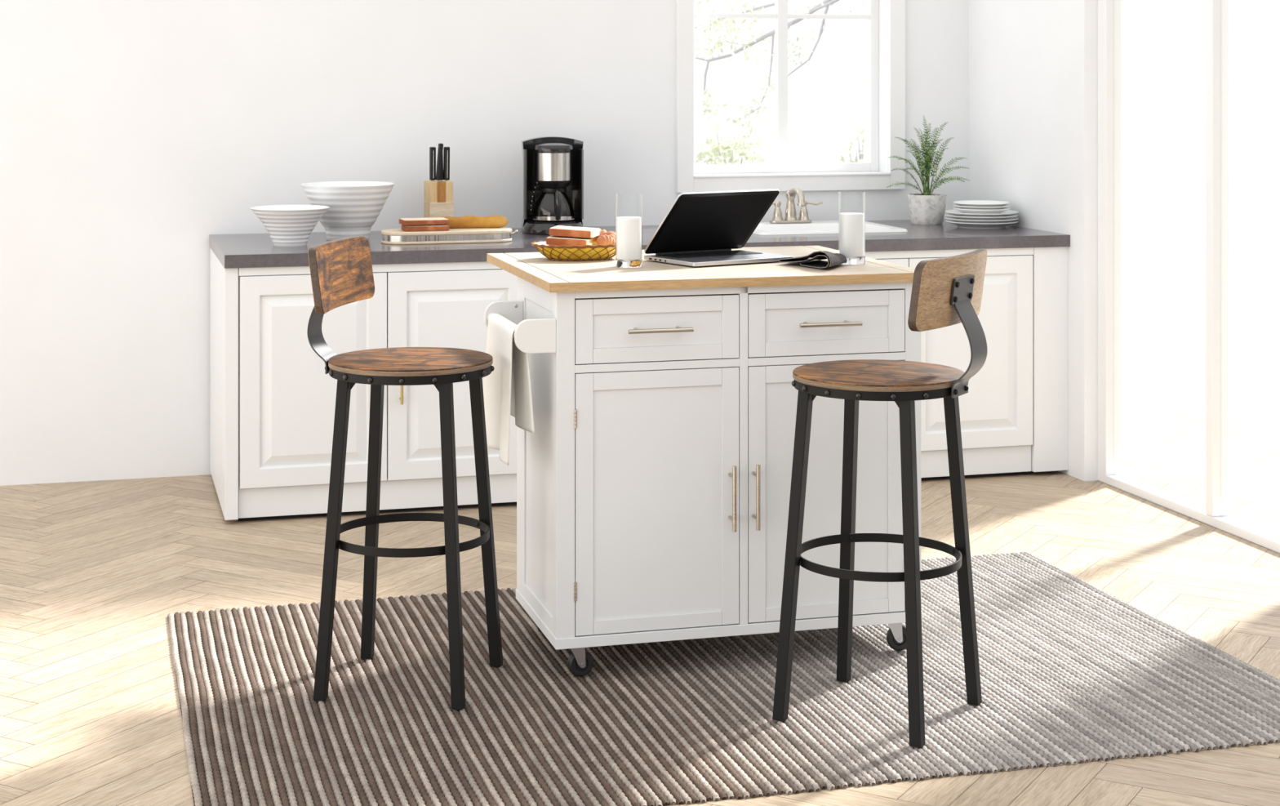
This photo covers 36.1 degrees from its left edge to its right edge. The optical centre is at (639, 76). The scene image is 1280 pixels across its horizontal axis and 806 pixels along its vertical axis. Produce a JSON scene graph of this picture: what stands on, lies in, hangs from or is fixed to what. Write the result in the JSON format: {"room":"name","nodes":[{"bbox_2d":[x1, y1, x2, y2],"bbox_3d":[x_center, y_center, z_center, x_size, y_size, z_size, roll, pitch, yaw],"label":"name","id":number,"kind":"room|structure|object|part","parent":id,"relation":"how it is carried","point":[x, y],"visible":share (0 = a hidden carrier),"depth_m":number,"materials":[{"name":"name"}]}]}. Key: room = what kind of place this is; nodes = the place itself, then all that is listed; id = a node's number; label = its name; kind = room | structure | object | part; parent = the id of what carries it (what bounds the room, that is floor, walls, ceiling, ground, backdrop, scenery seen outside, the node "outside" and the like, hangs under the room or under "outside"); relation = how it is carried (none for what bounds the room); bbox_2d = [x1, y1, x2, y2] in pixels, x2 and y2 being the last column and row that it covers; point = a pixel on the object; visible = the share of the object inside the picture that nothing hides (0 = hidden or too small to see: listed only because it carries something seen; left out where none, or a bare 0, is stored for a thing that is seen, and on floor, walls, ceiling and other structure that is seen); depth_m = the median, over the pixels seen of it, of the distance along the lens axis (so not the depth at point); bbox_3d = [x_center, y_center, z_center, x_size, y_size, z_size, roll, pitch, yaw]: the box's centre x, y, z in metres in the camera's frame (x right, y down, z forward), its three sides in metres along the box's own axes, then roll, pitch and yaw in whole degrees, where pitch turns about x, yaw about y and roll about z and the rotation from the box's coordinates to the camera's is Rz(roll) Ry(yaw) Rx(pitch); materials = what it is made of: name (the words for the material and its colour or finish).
{"room":"kitchen","nodes":[
{"label":"kitchen","id":0,"kind":"room"},
{"bbox_2d":[0,0,968,485],"bbox_3d":[-1.985,0.198,6.901,7.085,2.420,0.160,0,0,-16],"label":"wall","id":1,"kind":"structure","parent":0,"point":[133,133],"depth_m":6.96,"materials":[{"name":"paint"}]},
{"bbox_2d":[675,0,905,192],"bbox_3d":[0.568,-0.184,7.581,0.924,1.245,0.153,0,0,-16],"label":"window","id":2,"kind":"structure","parent":1,"relation":"in","point":[691,177],"depth_m":7.61,"materials":[{"name":"paint"}]},
{"bbox_3d":[0.573,0.378,7.564,0.796,0.008,0.118,0,0,-16],"label":"sill","id":3,"kind":"part","parent":2,"relation":"part of","materials":[{"name":"paint"}]},
{"bbox_2d":[0,394,1279,805],"bbox_3d":[-0.139,1.433,3.282,10.353,0.050,9.190,0,0,-16],"label":"floor","id":4,"kind":"structure","parent":0,"point":[92,573],"depth_m":5.52,"materials":[{"name":"brown wood"}]},
{"bbox_2d":[237,261,516,521],"bbox_3d":[-0.915,1.004,6.663,0.929,0.807,0.832,0,0,-16],"label":"base cabinet","id":5,"kind":"object","parent":4,"relation":"on","point":[286,397],"visible":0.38,"depth_m":6.28,"materials":[{"name":"paint"}]},
{"bbox_2d":[210,248,238,519],"bbox_3d":[-1.389,0.996,6.550,0.041,0.791,0.796,0,0,-16],"label":"panel","id":6,"kind":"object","parent":5,"relation":"attached to","point":[224,282],"depth_m":6.20,"materials":[{"name":"paint"}]},
{"bbox_3d":[-1.035,0.962,6.241,0.462,0.667,0.020,0,0,-16],"label":"door","id":7,"kind":"part","parent":5,"relation":"part of","materials":[{"name":"paint"}]},
{"bbox_3d":[-0.764,0.978,6.290,0.009,0.140,0.033,0,0,-16],"label":"handle","id":8,"kind":"part","parent":5,"relation":"part of","materials":[{"name":"gold metal"}]},
{"bbox_3d":[-0.590,0.962,6.366,0.456,0.667,0.020,0,0,-16],"label":"door","id":9,"kind":"part","parent":5,"relation":"part of","materials":[{"name":"paint"}]},
{"bbox_2d":[167,551,1279,805],"bbox_3d":[0.175,1.401,4.671,2.472,0.011,1.642,0,0,-16],"label":"rug","id":10,"kind":"object","parent":4,"relation":"on","point":[1071,670],"visible":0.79,"depth_m":4.37,"materials":[{"name":"fabric"}]},
{"bbox_2d":[306,235,502,709],"bbox_3d":[-0.552,0.890,4.537,0.425,1.012,0.378,0,0,11],"label":"bar stool","id":11,"kind":"object","parent":10,"relation":"on","point":[341,272],"visible":1,"depth_m":4.46,"materials":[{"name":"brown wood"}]},
{"bbox_3d":[-0.709,0.458,4.568,0.038,0.148,0.364,0,0,11],"label":"backrest","id":12,"kind":"part","parent":11,"relation":"part of","materials":[{"name":"brown wood"}]},
{"bbox_3d":[-0.691,1.030,4.423,0.096,0.730,0.035,0,0,-34],"label":"leg","id":13,"kind":"part","parent":11,"relation":"part of","materials":[{"name":"black metal"}]},
{"bbox_3d":[-0.693,0.458,4.565,0.038,0.148,0.364,0,0,11],"label":"backrest","id":14,"kind":"part","parent":11,"relation":"part of","materials":[{"name":"brown wood"}]},
{"bbox_3d":[-0.638,1.030,4.696,0.035,0.730,0.096,0,0,-34],"label":"leg","id":15,"kind":"part","parent":11,"relation":"part of","materials":[{"name":"black metal"}]},
{"bbox_3d":[-0.528,0.652,4.533,0.377,0.006,0.377,0,0,11],"label":"seat","id":16,"kind":"part","parent":11,"relation":"part of","materials":[{"name":"brown wood"}]},
{"bbox_3d":[-0.418,1.030,4.370,0.035,0.730,0.096,0,0,-34],"label":"leg","id":17,"kind":"part","parent":11,"relation":"part of","materials":[{"name":"black metal"}]},
{"bbox_3d":[-0.365,1.030,4.643,0.096,0.730,0.035,0,0,-34],"label":"leg","id":18,"kind":"part","parent":11,"relation":"part of","materials":[{"name":"black metal"}]},
{"bbox_2d":[484,245,922,675],"bbox_3d":[0.113,0.934,4.975,1.018,0.923,0.805,0,0,-15],"label":"kitchen cart","id":19,"kind":"object","parent":10,"relation":"on","point":[654,474],"visible":0.77,"depth_m":4.62,"materials":[{"name":"paint"}]},
{"bbox_3d":[-0.318,0.597,4.688,0.025,0.025,0.358,0,0,-15],"label":"rail","id":20,"kind":"part","parent":19,"relation":"part of","materials":[{"name":"paint"}]},
{"bbox_2d":[483,312,534,465],"bbox_3d":[-0.318,0.739,4.673,0.080,0.320,0.293,0,0,-16],"label":"kitchen towel","id":21,"kind":"object","parent":19,"relation":"hanging from","point":[507,390],"visible":0.88,"depth_m":4.64,"materials":[{"name":"white fabric"}]},
{"bbox_3d":[-0.248,0.894,4.750,0.012,0.798,0.438,0,0,-15],"label":"panel","id":22,"kind":"part","parent":19,"relation":"part of","materials":[{"name":"paint"}]},
{"bbox_2d":[531,240,616,261],"bbox_3d":[-0.156,0.451,5.090,0.254,0.044,0.184,0,0,-13],"label":"bread basket","id":23,"kind":"object","parent":19,"relation":"on","point":[594,251],"visible":0.76,"depth_m":5.03,"materials":[{"name":"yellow wicker"}]},
{"bbox_2d":[546,235,593,245],"bbox_3d":[-0.182,0.426,5.085,0.114,0.025,0.088,0,0,7],"label":"bread slice","id":24,"kind":"object","parent":23,"relation":"in","point":[551,240],"visible":0.86,"depth_m":5.04,"materials":[{"name":"food"}]},
{"bbox_2d":[548,225,599,238],"bbox_3d":[-0.171,0.403,5.096,0.120,0.025,0.092,0,0,11],"label":"bread slice","id":25,"kind":"object","parent":24,"relation":"on","point":[558,230],"visible":1,"depth_m":5.05,"materials":[{"name":"white food"}]},
{"bbox_2d":[593,228,606,241],"bbox_3d":[-0.104,0.417,5.141,0.060,0.039,0.039,0,0,11],"label":"bread roll","id":26,"kind":"object","parent":23,"relation":"in","point":[602,232],"visible":0.34,"depth_m":5.13,"materials":[{"name":"brown food"}]},
{"bbox_2d":[596,234,616,244],"bbox_3d":[-0.088,0.426,5.075,0.055,0.037,0.037,0,0,-27],"label":"bread roll","id":27,"kind":"object","parent":23,"relation":"in","point":[605,239],"visible":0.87,"depth_m":5.06,"materials":[{"name":"brown food"}]},
{"bbox_2d":[604,231,616,244],"bbox_3d":[-0.075,0.422,5.107,0.042,0.041,0.057,0,0,-12],"label":"bread roll","id":28,"kind":"object","parent":23,"relation":"in","point":[611,233],"visible":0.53,"depth_m":5.09,"materials":[{"name":"brown food"}]},
{"bbox_2d":[614,194,643,267],"bbox_3d":[-0.027,0.382,4.877,0.069,0.181,0.069,0,0,-16],"label":"glass","id":29,"kind":"object","parent":19,"relation":"on","point":[628,228],"visible":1,"depth_m":4.85,"materials":[{"name":"white"}]},
{"bbox_3d":[-0.027,0.463,4.877,0.068,0.019,0.068,0,0,-16],"label":"glass","id":30,"kind":"part","parent":29,"relation":"part of","materials":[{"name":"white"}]},
{"bbox_3d":[0.040,0.589,4.590,0.396,0.148,0.018,0,0,-15],"label":"drawer","id":31,"kind":"part","parent":19,"relation":"part of","materials":[{"name":"paint"}]},
{"bbox_3d":[0.040,0.988,4.590,0.396,0.604,0.018,0,0,-15],"label":"door","id":32,"kind":"part","parent":19,"relation":"part of","materials":[{"name":"paint"}]},
{"bbox_3d":[0.044,0.588,4.563,0.155,0.010,0.045,0,0,-15],"label":"handle","id":33,"kind":"part","parent":19,"relation":"part of","materials":[{"name":"silver metal"}]},
{"bbox_2d":[644,188,793,266],"bbox_3d":[0.201,0.381,5.031,0.315,0.182,0.236,0,0,-33],"label":"laptop","id":34,"kind":"object","parent":19,"relation":"on","point":[699,228],"visible":1,"depth_m":5.04,"materials":[{"name":"silver metal"}]},
{"bbox_3d":[0.185,1.305,4.856,0.908,0.025,0.462,0,0,-15],"label":"board","id":35,"kind":"part","parent":19,"relation":"part of","materials":[{"name":"paint"}]},
{"bbox_3d":[0.216,0.987,4.609,0.010,0.153,0.045,0,0,-15],"label":"handle","id":36,"kind":"part","parent":19,"relation":"part of","materials":[{"name":"silver metal"}]},
{"bbox_3d":[0.242,0.894,4.645,0.904,0.798,0.020,0,0,-15],"label":"frame","id":37,"kind":"part","parent":19,"relation":"part of","materials":[{"name":"paint"}]},
{"bbox_3d":[0.273,0.987,4.624,0.010,0.153,0.045,0,0,-15],"label":"handle","id":38,"kind":"part","parent":19,"relation":"part of","materials":[{"name":"silver metal"}]},
{"bbox_2d":[778,250,847,268],"bbox_3d":[0.445,0.449,4.912,0.144,0.045,0.256,0,0,-36],"label":"magazine","id":39,"kind":"object","parent":19,"relation":"on","point":[833,259],"visible":1,"depth_m":4.87,"materials":[{"name":"grey paper"}]},
{"bbox_3d":[0.446,0.589,4.700,0.396,0.148,0.018,0,0,-15],"label":"drawer","id":40,"kind":"part","parent":19,"relation":"part of","materials":[{"name":"paint"}]},
{"bbox_3d":[0.446,0.988,4.700,0.396,0.604,0.018,0,0,-15],"label":"door","id":41,"kind":"part","parent":19,"relation":"part of","materials":[{"name":"paint"}]},
{"bbox_3d":[0.448,0.588,4.672,0.155,0.010,0.045,0,0,-15],"label":"handle","id":42,"kind":"part","parent":19,"relation":"part of","materials":[{"name":"silver metal"}]},
{"bbox_2d":[839,191,866,264],"bbox_3d":[0.535,0.382,4.960,0.069,0.181,0.069,0,0,-16],"label":"glass","id":43,"kind":"object","parent":19,"relation":"on","point":[851,224],"visible":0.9,"depth_m":4.93,"materials":[{"name":"white"}]},
{"bbox_3d":[0.535,0.463,4.960,0.068,0.019,0.068,0,0,-16],"label":"glass","id":44,"kind":"part","parent":43,"relation":"part of","materials":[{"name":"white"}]},
{"bbox_2d":[772,248,986,747],"bbox_3d":[0.545,0.890,4.309,0.425,1.012,0.378,0,0,31],"label":"bar stool","id":45,"kind":"object","parent":10,"relation":"on","point":[946,291],"visible":1,"depth_m":4.26,"materials":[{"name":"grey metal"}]},
{"bbox_3d":[0.334,1.030,4.275,0.096,0.730,0.035,0,0,-14],"label":"leg","id":46,"kind":"part","parent":45,"relation":"part of","materials":[{"name":"black metal"}]},
{"bbox_3d":[0.478,1.030,4.513,0.035,0.730,0.096,0,0,-14],"label":"leg","id":47,"kind":"part","parent":45,"relation":"part of","materials":[{"name":"black metal"}]},
{"bbox_3d":[0.525,0.652,4.322,0.377,0.006,0.377,0,0,31],"label":"seat","id":48,"kind":"part","parent":45,"relation":"part of","materials":[{"name":"brown wood"}]},
{"bbox_3d":[0.572,1.030,4.131,0.035,0.730,0.096,0,0,-14],"label":"leg","id":49,"kind":"part","parent":45,"relation":"part of","materials":[{"name":"black metal"}]},
{"bbox_3d":[0.682,0.458,4.226,0.038,0.148,0.364,0,0,31],"label":"backrest","id":50,"kind":"part","parent":45,"relation":"part of","materials":[{"name":"brown wood"}]},
{"bbox_3d":[0.693,0.458,4.220,0.013,0.057,0.112,0,0,31],"label":"mount plate","id":51,"kind":"part","parent":45,"relation":"part of","materials":[{"name":"grey metal"}]},
{"bbox_3d":[0.716,1.030,4.369,0.096,0.730,0.035,0,0,-14],"label":"leg","id":52,"kind":"part","parent":45,"relation":"part of","materials":[{"name":"black metal"}]},
{"bbox_2d":[864,247,1033,480],"bbox_3d":[0.831,1.004,7.150,0.936,0.807,0.832,0,0,-16],"label":"base cabinet","id":53,"kind":"object","parent":4,"relation":"on","point":[996,411],"visible":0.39,"depth_m":6.87,"materials":[{"name":"paint"}]},
{"bbox_2d":[208,218,1070,268],"bbox_3d":[-0.002,0.580,6.940,2.925,0.042,0.831,0,0,-16],"label":"countertop","id":54,"kind":"structure","parent":53,"relation":"on","point":[238,250],"depth_m":6.74,"materials":[{"name":"grey stone"}]},
{"bbox_2d":[250,204,329,246],"bbox_3d":[-1.160,0.496,6.513,0.261,0.126,0.261,0,0,-16],"label":"serving bowl","id":55,"kind":"object","parent":54,"relation":"on","point":[286,225],"visible":1,"depth_m":6.45,"materials":[{"name":"white ceramic"}]},
{"bbox_2d":[300,181,395,239],"bbox_3d":[-1.004,0.464,6.756,0.321,0.190,0.321,0,0,-16],"label":"serving bowl","id":56,"kind":"object","parent":54,"relation":"on","point":[355,206],"visible":0.88,"depth_m":6.66,"materials":[{"name":"white ceramic"}]},
{"bbox_2d":[423,180,453,217],"bbox_3d":[-0.719,0.466,7.011,0.086,0.186,0.103,0,0,-19],"label":"knife block","id":57,"kind":"object","parent":54,"relation":"on","point":[437,195],"visible":0.73,"depth_m":6.97,"materials":[{"name":"brown wood"}]},
{"bbox_2d":[429,146,435,181],"bbox_3d":[-0.737,0.357,6.986,0.020,0.212,0.023,0,0,-19],"label":"kitchen knife","id":58,"kind":"object","parent":57,"relation":"in","point":[432,149],"visible":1,"depth_m":6.98,"materials":[{"name":"black plastic"}]},
{"bbox_2d":[435,142,443,181],"bbox_3d":[-0.713,0.350,6.987,0.025,0.225,0.022,0,0,-19],"label":"kitchen knife","id":59,"kind":"object","parent":57,"relation":"in","point":[440,149],"visible":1,"depth_m":6.98,"materials":[{"name":"black plastic"}]},
{"bbox_2d":[440,153,443,181],"bbox_3d":[-0.710,0.359,7.002,0.017,0.208,0.022,0,0,-19],"label":"kitchen knife","id":60,"kind":"object","parent":57,"relation":"in","point":[442,174],"visible":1,"depth_m":6.99,"materials":[{"name":"black plastic"}]},
{"bbox_2d":[443,146,449,181],"bbox_3d":[-0.689,0.357,6.999,0.020,0.212,0.023,1,0,-19],"label":"kitchen knife","id":61,"kind":"object","parent":57,"relation":"in","point":[446,149],"visible":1,"depth_m":6.99,"materials":[{"name":"black plastic"}]},
{"bbox_2d":[381,226,518,244],"bbox_3d":[-0.641,0.538,6.650,0.468,0.042,0.164,0,0,-16],"label":"board","id":62,"kind":"object","parent":54,"relation":"on","point":[470,235],"visible":0.99,"depth_m":6.57,"materials":[{"name":"white wood"}]},
{"bbox_2d":[401,224,448,231],"bbox_3d":[-0.723,0.508,6.614,0.152,0.018,0.100,0,0,-14],"label":"bread slice","id":63,"kind":"object","parent":62,"relation":"on","point":[432,227],"visible":0.83,"depth_m":6.57,"materials":[{"name":"brown food"}]},
{"bbox_2d":[399,217,449,225],"bbox_3d":[-0.727,0.488,6.618,0.158,0.018,0.105,0,0,-17],"label":"bread slice","id":64,"kind":"object","parent":63,"relation":"on","point":[429,220],"visible":1,"depth_m":6.58,"materials":[{"name":"food"}]},
{"bbox_2d":[441,215,508,228],"bbox_3d":[-0.573,0.497,6.706,0.250,0.045,0.046,0,0,-12],"label":"baguette","id":65,"kind":"object","parent":62,"relation":"on","point":[467,221],"visible":0.84,"depth_m":6.70,"materials":[{"name":"orange food"}]},
{"bbox_3d":[-0.429,0.532,6.709,0.026,0.017,0.013,0,0,-16],"label":"knob","id":66,"kind":"part","parent":62,"relation":"part of","materials":[{"name":"metal"}]},
{"bbox_2d":[520,136,583,235],"bbox_3d":[-0.311,0.388,7.036,0.219,0.342,0.242,0,0,-6],"label":"coffee maker","id":67,"kind":"object","parent":54,"relation":"on","point":[548,162],"visible":0.93,"depth_m":6.99,"materials":[{"name":"black plastic"}]},
{"bbox_2d":[532,186,574,221],"bbox_3d":[-0.312,0.454,7.003,0.151,0.122,0.169,0,0,26],"label":"coffee carafe","id":68,"kind":"object","parent":67,"relation":"on","point":[557,191],"visible":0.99,"depth_m":6.94,"materials":[{"name":"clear glass"}]},
{"bbox_3d":[-0.308,0.403,7.011,0.094,0.017,0.094,0,0,-6],"label":"lid","id":69,"kind":"part","parent":68,"relation":"part of","materials":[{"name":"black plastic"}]},
{"bbox_3d":[-0.290,0.450,6.933,0.025,0.114,0.071,0,0,-6],"label":"handle","id":70,"kind":"part","parent":68,"relation":"part of","materials":[{"name":"black plastic"}]},
{"bbox_3d":[-0.308,0.253,7.009,0.139,0.035,0.148,0,0,-6],"label":"lid","id":71,"kind":"part","parent":67,"relation":"part of","materials":[{"name":"black plastic"}]},
{"bbox_3d":[-0.308,0.517,7.011,0.140,0.003,0.140,0,0,-6],"label":"hot plate","id":72,"kind":"part","parent":67,"relation":"part of","materials":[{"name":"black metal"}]},
{"bbox_2d":[769,186,822,223],"bbox_3d":[0.568,0.481,7.377,0.182,0.137,0.182,0,0,29],"label":"kitchen faucet","id":73,"kind":"object","parent":54,"relation":"on","point":[790,211],"visible":0.96,"depth_m":7.37,"materials":[{"name":"silver metal"}]},
{"bbox_3d":[0.492,0.503,7.366,0.094,0.073,0.042,0,0,-16],"label":"handle","id":74,"kind":"part","parent":73,"relation":"part of","materials":[{"name":"silver metal"}]},
{"bbox_3d":[0.567,0.544,7.386,0.164,0.010,0.052,0,0,-16],"label":"plate","id":75,"kind":"part","parent":73,"relation":"part of","materials":[{"name":"silver metal"}]},
{"bbox_3d":[0.581,0.476,7.335,0.048,0.127,0.156,0,0,-16],"label":"spout","id":76,"kind":"part","parent":73,"relation":"part of","materials":[{"name":"silver metal"}]},
{"bbox_3d":[0.641,0.503,7.407,0.094,0.073,0.042,0,0,-16],"label":"handle","id":77,"kind":"part","parent":73,"relation":"part of","materials":[{"name":"silver metal"}]},
{"bbox_2d":[752,220,907,235],"bbox_3d":[0.634,0.631,7.218,0.570,0.166,0.480,0,0,-16],"label":"sink","id":78,"kind":"object","parent":54,"relation":"in","point":[815,227],"visible":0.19,"depth_m":7.31,"materials":[{"name":"white ceramic"}]},
{"bbox_2d":[886,115,968,224],"bbox_3d":[1.095,0.353,7.445,0.378,0.411,0.222,0,0,-16],"label":"potted fern","id":79,"kind":"object","parent":54,"relation":"on","point":[925,208],"visible":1,"depth_m":7.43,"materials":[{"name":"green plant"}]},
{"bbox_2d":[907,192,946,224],"bbox_3d":[1.089,0.503,7.454,0.147,0.112,0.147,0,0,-16],"label":"pot","id":80,"kind":"object","parent":79,"relation":"attached to","point":[925,208],"depth_m":7.40,"materials":[{"name":"stone"}]},
{"bbox_2d":[945,218,1017,228],"bbox_3d":[1.268,0.547,7.297,0.269,0.024,0.269,0,0,-16],"label":"dinner plate","id":81,"kind":"object","parent":54,"relation":"on","point":[970,225],"visible":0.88,"depth_m":7.21,"materials":[{"name":"white ceramic"}]},
{"bbox_2d":[945,216,1018,222],"bbox_3d":[1.269,0.536,7.297,0.269,0.024,0.269,0,0,-16],"label":"dinner plate","id":82,"kind":"object","parent":81,"relation":"on","point":[946,217],"visible":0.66,"depth_m":7.20,"materials":[{"name":"white ceramic"}]},
{"bbox_2d":[944,213,1017,220],"bbox_3d":[1.267,0.524,7.296,0.269,0.024,0.269,0,0,-16],"label":"dinner plate","id":83,"kind":"object","parent":82,"relation":"on","point":[945,214],"visible":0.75,"depth_m":7.20,"materials":[{"name":"white ceramic"}]},
{"bbox_2d":[945,208,1017,217],"bbox_3d":[1.268,0.513,7.297,0.269,0.024,0.269,0,0,-16],"label":"dinner plate","id":84,"kind":"object","parent":83,"relation":"on","point":[1008,212],"visible":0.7,"depth_m":7.21,"materials":[{"name":"white ceramic"}]},
{"bbox_2d":[952,206,1009,213],"bbox_3d":[1.268,0.499,7.297,0.209,0.024,0.209,0,0,-16],"label":"plate","id":85,"kind":"object","parent":84,"relation":"on","point":[963,211],"visible":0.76,"depth_m":7.22,"materials":[{"name":"white ceramic"}]},
{"bbox_2d":[953,204,1010,209],"bbox_3d":[1.269,0.489,7.297,0.209,0.024,0.209,0,0,-16],"label":"plate","id":86,"kind":"object","parent":85,"relation":"on","point":[955,205],"visible":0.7,"depth_m":7.22,"materials":[{"name":"white ceramic"}]},
{"bbox_2d":[952,200,1009,206],"bbox_3d":[1.268,0.478,7.296,0.209,0.024,0.209,0,0,-16],"label":"plate","id":87,"kind":"object","parent":86,"relation":"on","point":[966,202],"visible":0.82,"depth_m":7.33,"materials":[{"name":"white ceramic"}]},
{"bbox_3d":[0.704,0.962,6.727,0.457,0.667,0.020,0,0,-16],"label":"door","id":88,"kind":"part","parent":53,"relation":"part of","materials":[{"name":"paint"}]},
{"bbox_3d":[1.153,0.962,6.852,0.469,0.667,0.020,0,0,-16],"label":"door","id":89,"kind":"part","parent":53,"relation":"part of","materials":[{"name":"paint"}]},
{"bbox_2d":[1031,246,1068,471],"bbox_3d":[1.447,0.996,6.938,0.133,0.791,0.020,0,0,-16],"label":"panel","id":90,"kind":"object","parent":53,"relation":"attached to","point":[1050,446],"depth_m":6.93,"materials":[{"name":"paint"}]},
{"bbox_2d":[968,0,1125,480],"bbox_3d":[2.475,0.198,3.799,0.160,2.420,8.213,0,0,-16],"label":"wall","id":91,"kind":"structure","parent":0,"point":[1033,64],"depth_m":7.05,"materials":[{"name":"paint"}]},
{"bbox_2d":[1097,0,1279,553],"bbox_3d":[1.813,0.228,6.172,0.060,2.360,1.420,0,0,-16],"label":"door","id":92,"kind":"structure","parent":91,"relation":"in","point":[1215,512],"depth_m":6.18,"materials":[{"name":"paint"}]},
{"label":"outside","id":93,"kind":"structure","parent":0,"visible":0},
{"bbox_2d":[695,113,794,173],"bbox_3d":[0.628,0.838,13.665,0.939,1.150,0.861,0,0,-16],"label":"shrub","id":94,"kind":"object","parent":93,"point":[721,151],"visible":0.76,"depth_m":13.51,"materials":[{"name":"green plant"}]},
{"bbox_3d":[0.655,0.889,13.666,0.408,1.046,0.035,0,0,-16],"label":"stem","id":95,"kind":"part","parent":94,"relation":"part of","materials":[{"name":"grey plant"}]},
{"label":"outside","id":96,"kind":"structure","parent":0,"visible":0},
{"bbox_2d":[820,125,867,172],"bbox_3d":[1.621,0.883,14.476,0.555,1.053,1.084,0,0,15],"label":"shrub","id":97,"kind":"object","parent":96,"point":[861,154],"visible":0.39,"depth_m":14.47,"materials":[{"name":"green plant"}]},
{"bbox_3d":[1.637,0.932,14.563,0.193,0.956,0.035,0,0,-16],"label":"stem","id":98,"kind":"part","parent":97,"relation":"part of","materials":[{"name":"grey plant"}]},
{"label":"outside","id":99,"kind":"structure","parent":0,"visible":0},
{"bbox_2d":[695,0,860,132],"bbox_3d":[1.125,0.169,12.806,2.174,4.213,0.840,0,0,-16],"label":"tree","id":100,"kind":"object","parent":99,"point":[751,41],"visible":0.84,"depth_m":12.61,"materials":[{"name":"grey plant"}]}
]}

